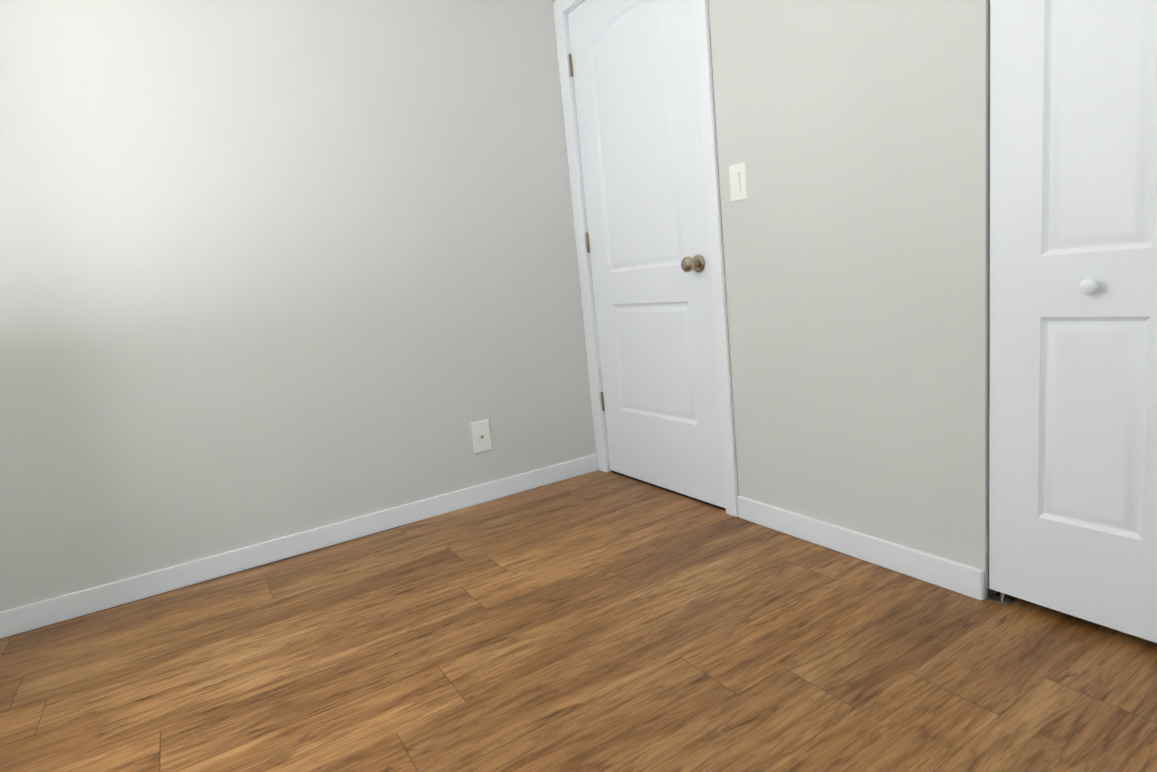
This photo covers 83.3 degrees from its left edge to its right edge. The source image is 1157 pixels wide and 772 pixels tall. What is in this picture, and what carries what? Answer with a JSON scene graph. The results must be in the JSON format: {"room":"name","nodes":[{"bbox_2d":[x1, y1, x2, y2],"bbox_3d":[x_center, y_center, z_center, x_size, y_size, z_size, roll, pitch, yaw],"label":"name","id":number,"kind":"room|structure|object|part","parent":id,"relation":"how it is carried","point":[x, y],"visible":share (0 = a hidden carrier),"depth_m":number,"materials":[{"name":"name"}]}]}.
{"room":"empty bedroom","nodes":[
{"label":"empty bedroom","id":0,"kind":"room"},
{"bbox_2d":[0,0,595,611],"bbox_3d":[-1.242,-0.561,2.310,2.845,2.440,0.120,-11,11,-31],"label":"wall","id":1,"kind":"structure","parent":0,"point":[274,268],"depth_m":2.33,"materials":[{"name":"paint"}]},
{"bbox_2d":[0,454,597,638],"bbox_3d":[-1.049,0.595,2.465,2.706,0.083,0.013,-11,11,-31],"label":"baseboard","id":2,"kind":"structure","parent":1,"relation":"attached to","point":[29,617],"depth_m":2.40,"materials":[{"name":"white wood"}]},
{"bbox_2d":[470,419,491,453],"bbox_3d":[-0.418,0.220,2.823,0.086,0.140,0.017,-11,11,-31],"label":"electrical outlet","id":3,"kind":"object","parent":1,"relation":"attached to","point":[481,435],"visible":1,"depth_m":2.82,"materials":[{"name":"white plastic"}]},
{"bbox_2d":[0,470,1156,771],"bbox_3d":[0.111,0.752,1.217,3.925,0.060,3.976,-11,11,-31],"label":"floor","id":4,"kind":"structure","parent":0,"point":[598,620],"depth_m":1.58,"materials":[{"name":"brown wood"}]},
{"bbox_2d":[555,0,997,599],"bbox_3d":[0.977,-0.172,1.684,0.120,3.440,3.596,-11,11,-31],"label":"wall","id":5,"kind":"structure","parent":0,"point":[855,134],"depth_m":1.82,"materials":[{"name":"paint"}]},
{"bbox_2d":[553,0,737,516],"bbox_3d":[0.270,-0.600,2.638,0.190,2.118,0.924,-11,11,-31],"label":"door frame","id":6,"kind":"structure","parent":5,"relation":"in","point":[562,9],"depth_m":2.38,"materials":[{"name":"white wood"}]},
{"bbox_3d":[0.053,-0.662,2.948,0.041,1.583,0.012,-11,11,-31],"label":"door hinges","id":7,"kind":"part","parent":6,"relation":"part of","materials":[{"name":"brown metal"}]},
{"bbox_2d":[568,0,725,507],"bbox_3d":[0.273,-0.569,2.633,0.035,2.033,0.777,-11,11,-31],"label":"door","id":8,"kind":"structure","parent":6,"relation":"attached to","point":[634,66],"depth_m":2.59,"materials":[{"name":"white wood"}]},
{"bbox_3d":[0.408,-0.440,2.348,0.073,0.065,0.065,-11,11,-31],"label":"knob","id":9,"kind":"part","parent":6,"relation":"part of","materials":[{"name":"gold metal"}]},
{"bbox_2d":[611,470,725,510],"bbox_3d":[0.375,0.436,2.796,0.031,0.010,0.777,-11,11,-31],"label":"threshold","id":10,"kind":"object","parent":5,"relation":"attached to","point":[713,505],"depth_m":2.73,"materials":[{"name":"black"}]},
{"bbox_2d":[729,161,747,202],"bbox_3d":[0.521,-0.669,2.140,0.013,0.120,0.074,-11,11,-31],"label":"light switch","id":11,"kind":"object","parent":5,"relation":"attached to","point":[738,182],"visible":1,"depth_m":2.13,"materials":[{"name":"white plastic"}]},
{"bbox_2d":[737,496,983,599],"bbox_3d":[0.815,0.478,2.032,0.013,0.083,0.853,-11,11,-31],"label":"baseboard","id":12,"kind":"structure","parent":5,"relation":"attached to","point":[961,578],"depth_m":1.93,"materials":[{"name":"white wood"}]},
{"bbox_2d":[987,589,1013,605],"bbox_3d":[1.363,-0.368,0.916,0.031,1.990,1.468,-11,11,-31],"label":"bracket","id":13,"kind":"object","parent":5,"relation":"attached to","point":[1002,599],"visible":0.92,"depth_m":1.67,"materials":[{"name":"grey metal"}]},
{"bbox_2d":[989,0,1156,642],"bbox_3d":[1.072,-0.419,1.380,0.030,1.942,0.359,-11,11,-31],"label":"closet door leaf","id":14,"kind":"structure","parent":5,"relation":"in","point":[1073,368],"depth_m":1.42,"materials":[{"name":"white wood"}]},
{"bbox_2d":[1078,279,1097,294],"bbox_3d":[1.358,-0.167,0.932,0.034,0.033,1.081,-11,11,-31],"label":"pulls","id":15,"kind":"object","parent":14,"relation":"attached to","point":[1087,286],"visible":0.98,"depth_m":1.36,"materials":[{"name":"white"}]}
]}

